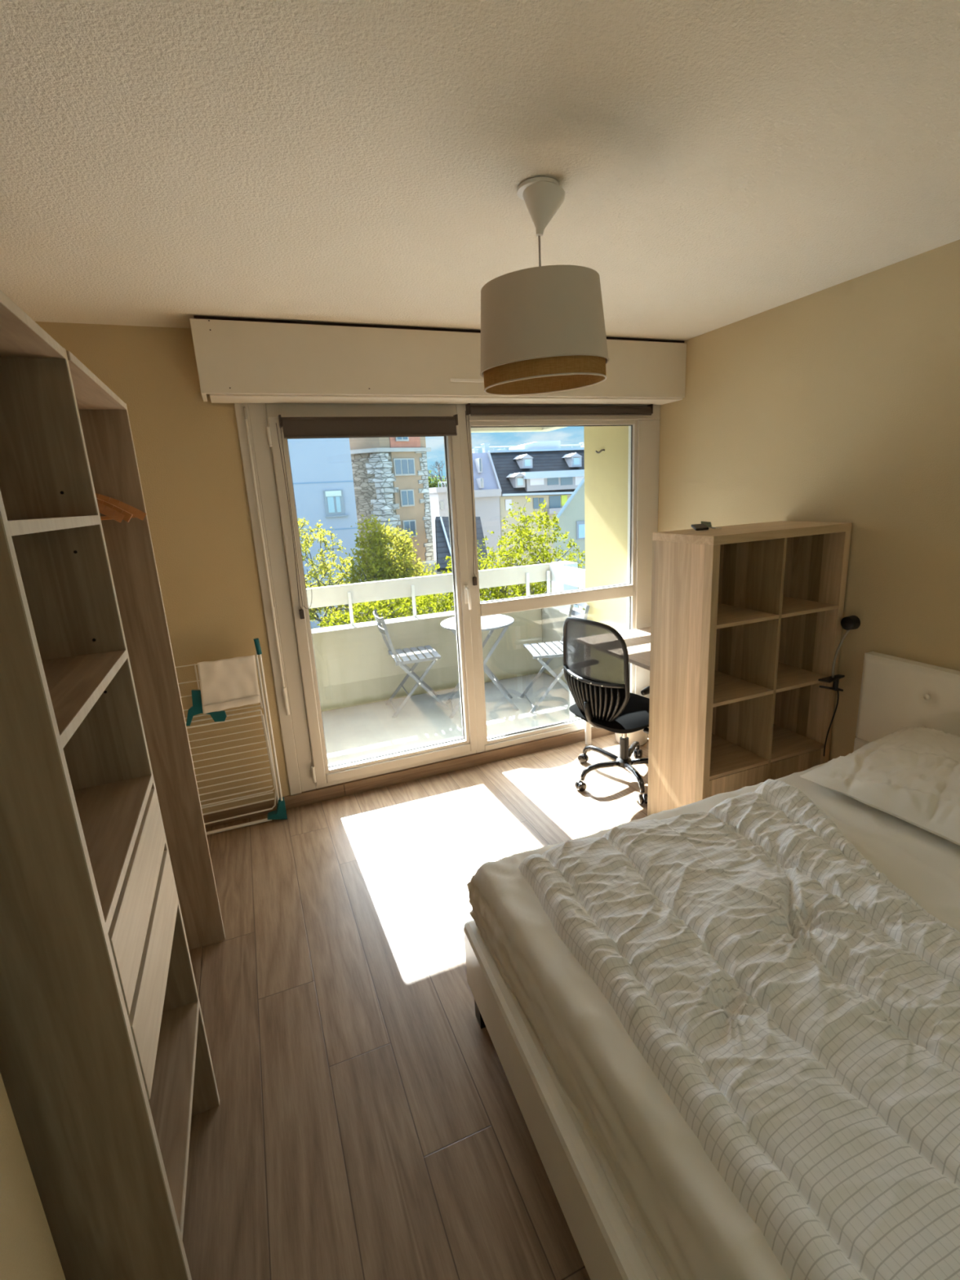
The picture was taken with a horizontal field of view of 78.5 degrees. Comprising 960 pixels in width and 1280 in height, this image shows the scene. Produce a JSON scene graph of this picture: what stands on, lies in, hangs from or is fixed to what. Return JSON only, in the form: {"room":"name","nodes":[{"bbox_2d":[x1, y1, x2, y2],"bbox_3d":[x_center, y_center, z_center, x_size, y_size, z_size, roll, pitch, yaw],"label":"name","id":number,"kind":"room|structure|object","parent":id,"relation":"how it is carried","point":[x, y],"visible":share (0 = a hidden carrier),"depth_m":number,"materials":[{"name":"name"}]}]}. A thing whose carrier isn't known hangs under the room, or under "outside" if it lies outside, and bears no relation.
{"room":"bedroom","nodes":[
{"label":"bedroom","id":0,"kind":"room"},
{"bbox_2d":[0,1073,66,1279],"bbox_3d":[-0.592,0.524,-0.147,0.530,2.500,1.750,-9,15,-21],"label":"wall","id":1,"kind":"structure","parent":0,"point":[28,1250],"depth_m":0.81,"materials":[{"name":"beige paint"}]},
{"bbox_2d":[35,321,660,813],"bbox_3d":[-0.414,-0.393,3.482,3.380,2.500,0.250,-9,15,-21],"label":"wall","id":2,"kind":"structure","parent":0,"point":[187,447],"depth_m":2.90,"materials":[{"name":"beige paint"}]},
{"bbox_2d":[203,727,615,828],"bbox_3d":[-0.301,0.808,3.656,3.380,0.077,0.014,-9,15,-21],"label":"baseboard","id":3,"kind":"structure","parent":2,"relation":"attached to","point":[329,793],"depth_m":3.58,"materials":[{"name":"brown wood"}]},
{"bbox_2d":[189,315,686,404],"bbox_3d":[-0.048,-1.443,3.122,2.661,0.326,0.243,-9,15,-21],"label":"box","id":4,"kind":"object","parent":2,"relation":"attached to","point":[238,360],"visible":0.87,"depth_m":2.84,"materials":[{"name":"paint"}]},
{"bbox_2d":[243,406,289,715],"bbox_3d":[-1.096,-0.362,3.032,0.020,1.589,0.031,-9,15,-21],"label":"rod","id":5,"kind":"object","parent":4,"relation":"hanging from","point":[284,689],"visible":1,"depth_m":3.02,"materials":[{"name":"white plastic"}]},
{"bbox_2d":[449,377,484,382],"bbox_3d":[0.028,-1.345,3.048,0.385,0.016,0.012,-9,15,-21],"label":"air vent","id":6,"kind":"object","parent":4,"relation":"attached to","point":[451,380],"depth_m":3.01,"materials":[{"name":"white plastic"}]},
{"bbox_2d":[234,403,660,795],"bbox_3d":[0.022,-0.320,3.571,2.530,2.110,0.086,-9,15,-21],"label":"window","id":7,"kind":"structure","parent":2,"relation":"in","point":[643,430],"depth_m":3.39,"materials":[{"name":"white plastic"}]},
{"bbox_2d":[275,413,457,618],"bbox_3d":[-0.542,-0.671,3.169,0.950,1.023,0.050,-9,15,-21],"label":"roller blind","id":8,"kind":"object","parent":7,"relation":"attached to","point":[369,426],"visible":1,"depth_m":3.03,"materials":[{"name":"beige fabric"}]},
{"bbox_2d":[266,415,478,785],"bbox_3d":[-0.540,-0.202,3.324,1.020,2.004,0.140,-9,15,-21],"label":"door","id":9,"kind":"structure","parent":7,"relation":"attached to","point":[322,773],"depth_m":3.35,"materials":[{"name":"white plastic"}]},
{"bbox_2d":[465,403,653,585],"bbox_3d":[0.518,-0.898,3.583,1.253,1.012,0.050,-9,15,-21],"label":"roller blind","id":10,"kind":"object","parent":7,"relation":"attached to","point":[475,411],"visible":1,"depth_m":3.43,"materials":[{"name":"brown fabric"}]},
{"bbox_2d":[182,733,648,1279],"bbox_3d":[0.486,1.315,1.865,3.730,0.120,4.250,-9,15,-21],"label":"floor","id":11,"kind":"structure","parent":0,"point":[366,1124],"depth_m":1.87,"materials":[{"name":"brown wood"}]},
{"bbox_2d":[0,289,219,1279],"bbox_3d":[-0.935,0.468,1.121,0.502,2.030,0.610,-9,15,-21],"label":"shelf unit","id":12,"kind":"object","parent":11,"relation":"on","point":[106,1066],"visible":0.99,"depth_m":1.03,"materials":[{"name":"grey wood"}]},
{"bbox_2d":[66,351,225,949],"bbox_3d":[-1.185,0.331,1.725,0.505,2.030,0.725,-9,15,-21],"label":"wardrobe","id":13,"kind":"object","parent":11,"relation":"on","point":[104,416],"visible":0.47,"depth_m":2.06,"materials":[{"name":"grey wood"}]},
{"bbox_2d":[97,502,124,522],"bbox_3d":[-1.254,-0.413,1.624,0.447,0.204,0.026,-11,16,-30],"label":"clothes hanger","id":14,"kind":"object","parent":13,"relation":"hanging from","point":[111,514],"visible":0.15,"depth_m":1.73,"materials":[{"name":"wood"}]},
{"bbox_2d":[96,497,133,522],"bbox_3d":[-1.284,-0.437,1.727,0.447,0.204,0.026,-6,14,-13],"label":"clothes hanger","id":15,"kind":"object","parent":13,"relation":"hanging from","point":[127,516],"visible":0.08,"depth_m":1.78,"materials":[{"name":"wood"}]},
{"bbox_2d":[95,493,146,520],"bbox_3d":[-1.309,-0.463,1.833,0.447,0.204,0.026,-10,15,-25],"label":"clothes hanger","id":16,"kind":"object","parent":13,"relation":"hanging from","point":[137,513],"visible":0.21,"depth_m":1.91,"materials":[{"name":"orange wood"}]},
{"bbox_2d":[175,638,287,835],"bbox_3d":[-1.447,0.538,3.017,0.744,1.024,0.064,-9,15,-21],"label":"drying rack","id":17,"kind":"object","parent":11,"relation":"on","point":[280,813],"visible":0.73,"depth_m":3.12,"materials":[{"name":"white metal"}]},
{"bbox_2d":[197,654,260,714],"bbox_3d":[-1.270,0.223,2.976,0.280,0.262,0.031,-9,15,-21],"label":"folded cloth","id":18,"kind":"object","parent":17,"relation":"hanging from","point":[233,682],"visible":1,"depth_m":2.98,"materials":[{"name":"white fabric"}]},
{"bbox_2d":[562,617,649,804],"bbox_3d":[0.816,0.330,3.388,0.636,1.017,0.640,-12,16,-31],"label":"office chair","id":19,"kind":"object","parent":11,"relation":"on","point":[608,704],"visible":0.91,"depth_m":3.19,"materials":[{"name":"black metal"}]},
{"bbox_2d":[579,626,650,745],"bbox_3d":[1.118,0.399,3.614,0.640,0.742,0.920,-9,15,-21],"label":"desk","id":20,"kind":"object","parent":11,"relation":"on","point":[637,641],"visible":0.04,"depth_m":3.64,"materials":[{"name":"white wood"}]},
{"bbox_2d":[615,727,648,746],"bbox_3d":[1.028,0.552,3.982,0.262,0.275,0.262,-9,15,-21],"label":"waste bin","id":21,"kind":"object","parent":11,"relation":"on","point":[641,736],"visible":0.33,"depth_m":3.90,"materials":[{"name":"white plastic"}]},
{"bbox_2d":[463,651,959,1279],"bbox_3d":[1.167,0.839,1.515,2.182,0.900,1.950,-9,15,-21],"label":"bed","id":22,"kind":"object","parent":11,"relation":"on","point":[897,693],"visible":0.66,"depth_m":1.47,"materials":[{"name":"beige leather"}]},
{"bbox_2d":[466,762,959,1279],"bbox_3d":[1.160,0.843,1.529,2.072,0.293,1.540,-9,15,-21],"label":"mattress","id":23,"kind":"object","parent":22,"relation":"on","point":[688,1224],"visible":0.28,"depth_m":1.25,"materials":[{"name":"white cotton fabric"}]},
{"bbox_2d":[518,778,959,1279],"bbox_3d":[0.803,0.725,1.311,1.092,0.104,1.423,-9,15,-21],"label":"duvet","id":24,"kind":"object","parent":23,"relation":"on","point":[798,1009],"visible":1,"depth_m":1.21,"materials":[{"name":"white fabric"}]},
{"bbox_2d":[799,727,959,845],"bbox_3d":[1.605,0.465,1.972,0.650,0.151,0.690,-10,15,-25],"label":"pillow","id":25,"kind":"object","parent":23,"relation":"on","point":[912,775],"visible":1,"depth_m":1.97,"materials":[{"name":"white fabric"}]},
{"bbox_2d":[647,520,852,816],"bbox_3d":[1.284,0.197,2.876,0.800,1.472,0.389,-9,15,-21],"label":"cube bookcase","id":26,"kind":"object","parent":11,"relation":"on","point":[745,619],"visible":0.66,"depth_m":2.77,"materials":[{"name":"brown wood"}]},
{"bbox_2d":[691,521,721,530],"bbox_3d":[1.032,-0.522,2.679,0.160,0.038,0.060,-9,15,-21],"label":"bunch","id":27,"kind":"object","parent":26,"relation":"on","point":[704,525],"visible":1,"depth_m":2.67,"materials":[{"name":"black plastic"}]},
{"bbox_2d":[817,615,860,755],"bbox_3d":[1.685,0.223,2.782,0.154,0.676,0.071,-9,15,-21],"label":"lamp","id":28,"kind":"object","parent":26,"relation":"attached to","point":[851,622],"visible":1,"depth_m":2.74,"materials":[{"name":"black plastic"}]},
{"bbox_2d":[321,671,578,764],"bbox_3d":[-0.469,0.709,4.579,3.350,0.160,1.620,-9,15,-21],"label":"floor","id":29,"kind":"structure","parent":0,"point":[366,730],"depth_m":4.59,"materials":[{"name":"concrete"}]},
{"bbox_2d":[373,608,449,717],"bbox_3d":[-0.566,0.163,4.769,0.512,0.831,0.396,-7,15,-17],"label":"bistro chair","id":30,"kind":"object","parent":29,"relation":"on","point":[384,631],"visible":1,"depth_m":4.67,"materials":[{"name":"grey metal"}]},
{"bbox_2d":[311,608,542,711],"bbox_3d":[-0.745,0.402,5.180,3.350,1.172,0.200,-9,15,-21],"label":"parapet","id":31,"kind":"object","parent":29,"relation":"on","point":[354,666],"visible":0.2,"depth_m":5.04,"materials":[{"name":"concrete"}]},
{"bbox_2d":[440,613,519,718],"bbox_3d":[-0.003,0.202,4.702,0.574,0.727,0.574,-5,14,-8],"label":"bistro table","id":32,"kind":"object","parent":29,"relation":"on","point":[493,622],"visible":0.57,"depth_m":4.59,"materials":[{"name":"grey metal"}]},
{"bbox_2d":[520,602,589,713],"bbox_3d":[0.596,0.113,4.717,0.512,0.831,0.396,-5,14,-7],"label":"bistro chair","id":33,"kind":"object","parent":29,"relation":"on","point":[557,651],"visible":0.73,"depth_m":4.63,"materials":[{"name":"grey metal"}]},
{"bbox_2d":[541,604,586,684],"bbox_3d":[0.817,0.045,5.239,0.200,0.672,1.080,-9,15,-21],"label":"parapet","id":34,"kind":"object","parent":29,"relation":"on","point":[553,618],"visible":0.14,"depth_m":5.30,"materials":[{"name":"concrete"}]},
{"bbox_2d":[306,563,585,625],"bbox_3d":[-0.597,-0.246,4.654,3.130,0.357,0.945,-9,15,-21],"label":"balcony railing","id":35,"kind":"object","parent":34,"relation":"on","point":[349,593],"visible":0.7,"depth_m":5.11,"materials":[{"name":"white metal"}]},
{"bbox_2d":[0,0,959,341],"bbox_3d":[0.319,-1.268,1.291,3.730,0.180,4.400,-9,15,-21],"label":"ceiling","id":36,"kind":"structure","parent":0,"point":[717,164],"depth_m":1.43,"materials":[{"name":"paint"}]},
{"bbox_2d":[480,177,608,395],"bbox_3d":[0.177,-0.997,1.683,0.378,0.517,0.378,-9,15,-21],"label":"pendant lamp","id":37,"kind":"object","parent":36,"relation":"hanging from","point":[543,331],"visible":1,"depth_m":1.57,"materials":[{"name":"white fabric"}]},
{"bbox_2d":[471,426,568,432],"bbox_3d":[-0.626,-1.679,3.843,3.200,0.520,1.090,-9,15,-21],"label":"slab","id":38,"kind":"object","parent":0,"point":[497,429],"visible":0.1,"depth_m":4.69,"materials":[{"name":"beige paint"}]},
{"bbox_2d":[583,426,628,683],"bbox_3d":[1.098,-0.536,4.347,0.370,2.800,0.595,-9,15,-21],"label":"wall","id":39,"kind":"structure","parent":0,"point":[606,472],"depth_m":4.21,"materials":[{"name":"yellow paint"}]},
{"bbox_2d":[657,239,959,760],"bbox_3d":[2.022,-0.214,2.240,0.200,2.500,4.400,-9,15,-21],"label":"wall","id":40,"kind":"structure","parent":0,"point":[840,402],"depth_m":2.64,"materials":[{"name":"beige paint"}]},
{"label":"outside","id":41,"kind":"structure","parent":0,"visible":0},
{"bbox_2d":[551,560,577,607],"bbox_3d":[0.922,0.142,6.318,0.172,1.949,0.250,-9,15,-21],"label":"pillar","id":42,"kind":"structure","parent":41,"point":[556,587],"depth_m":6.04,"materials":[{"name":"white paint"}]},
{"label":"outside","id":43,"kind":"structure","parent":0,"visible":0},
{"bbox_3d":[-14.610,-6.247,74.964,150.000,0.300,137.500,-9,15,-21],"label":"ground","id":44,"kind":"structure","parent":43,"visible":0},
{"bbox_2d":[287,437,363,628],"bbox_3d":[-15.403,-5.375,35.733,14.000,17.100,12.150,-9,15,-21],"label":"apartment block","id":45,"kind":"object","parent":44,"relation":"on","point":[322,471],"visible":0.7,"depth_m":31.57,"materials":[{"name":"blue paint"}]},
{"bbox_2d":[324,490,341,496],"bbox_3d":[-7.897,-7.883,31.641,0.835,0.280,0.040,-9,15,-21],"label":"shutter","id":46,"kind":"object","parent":45,"relation":"hanging from","point":[327,493],"depth_m":31.61,"materials":[{"name":"white"}]},
{"bbox_2d":[334,514,439,621],"bbox_3d":[-4.403,-0.993,29.239,5.314,10.602,5.339,0,14,14],"label":"tree","id":47,"kind":"object","parent":44,"relation":"on","point":[382,566],"visible":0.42,"depth_m":27.93,"materials":[{"name":"green plant"}]},
{"bbox_2d":[349,436,434,620],"bbox_3d":[-8.817,-8.671,46.986,10.583,17.344,3.831,1,15,16],"label":"building","id":48,"kind":"structure","parent":44,"relation":"on","point":[390,477],"depth_m":45.05,"materials":[{"name":"stone"}]},
{"bbox_2d":[427,460,446,487],"bbox_3d":[-3.836,-12.981,67.903,4.764,15.039,2.301,7,17,36],"label":"bare tree","id":49,"kind":"object","parent":44,"relation":"on","point":[437,464],"visible":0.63,"depth_m":66.78,"materials":[{"name":"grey plant"}]},
{"bbox_2d":[428,471,446,488],"bbox_3d":[-5.276,-16.183,80.886,8.360,15.107,5.440,-11,16,-30],"label":"tree","id":50,"kind":"object","parent":44,"relation":"on","point":[435,484],"visible":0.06,"depth_m":78.68,"materials":[{"name":"green plant"}]},
{"bbox_2d":[429,481,448,559],"bbox_3d":[-4.104,-9.474,59.401,2.665,12.392,8.600,-9,15,-21],"label":"house","id":51,"kind":"structure","parent":44,"relation":"on","point":[437,495],"depth_m":54.93,"materials":[{"name":"white paint"}]},
{"bbox_2d":[422,516,488,613],"bbox_3d":[-1.367,-4.529,44.786,5.384,9.605,5.300,-9,15,-21],"label":"house","id":52,"kind":"structure","parent":44,"relation":"on","point":[442,540],"depth_m":43.69,"materials":[{"name":"tile"}]},
{"bbox_2d":[471,440,584,600],"bbox_3d":[9.199,-13.973,66.296,26.580,16.375,9.900,-9,15,-21],"label":"building","id":53,"kind":"structure","parent":44,"relation":"on","point":[540,471],"depth_m":60.34,"materials":[{"name":"tile"}]},
{"bbox_2d":[553,476,585,569],"bbox_3d":[9.827,-7.282,46.957,5.098,12.712,13.128,2,15,20],"label":"gabled house","id":54,"kind":"structure","parent":44,"relation":"on","point":[571,516],"depth_m":42.08,"materials":[{"name":"paint"}]},
{"bbox_2d":[578,524,585,537],"bbox_3d":[7.406,-7.873,42.448,0.658,0.950,0.050,-9,15,-21],"label":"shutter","id":55,"kind":"object","parent":54,"relation":"hanging from","point":[581,526],"depth_m":42.39,"materials":[{"name":"white"}]},
{"bbox_3d":[-1.958,6.941,18.759,30.000,0.050,14.000,-9,15,-21],"label":"verge","id":56,"kind":"object","parent":44,"relation":"on","visible":0},
{"bbox_2d":[297,518,393,628],"bbox_3d":[-3.817,2.164,15.785,3.390,10.941,2.658,-9,15,-21],"label":"sparse tree","id":57,"kind":"object","parent":56,"relation":"on","point":[326,566],"visible":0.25,"depth_m":14.55,"materials":[{"name":"green plant"}]},
{"bbox_2d":[313,595,437,628],"bbox_3d":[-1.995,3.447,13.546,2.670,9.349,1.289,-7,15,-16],"label":"hedge","id":58,"kind":"object","parent":56,"relation":"on","point":[346,620],"visible":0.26,"depth_m":12.39,"materials":[{"name":"green plant"}]},
{"bbox_2d":[391,495,585,616],"bbox_3d":[1.119,0.853,19.747,7.827,11.046,3.996,-9,15,-23],"label":"tree","id":59,"kind":"object","parent":56,"relation":"on","point":[519,591],"visible":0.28,"depth_m":18.59,"materials":[{"name":"green plant"}]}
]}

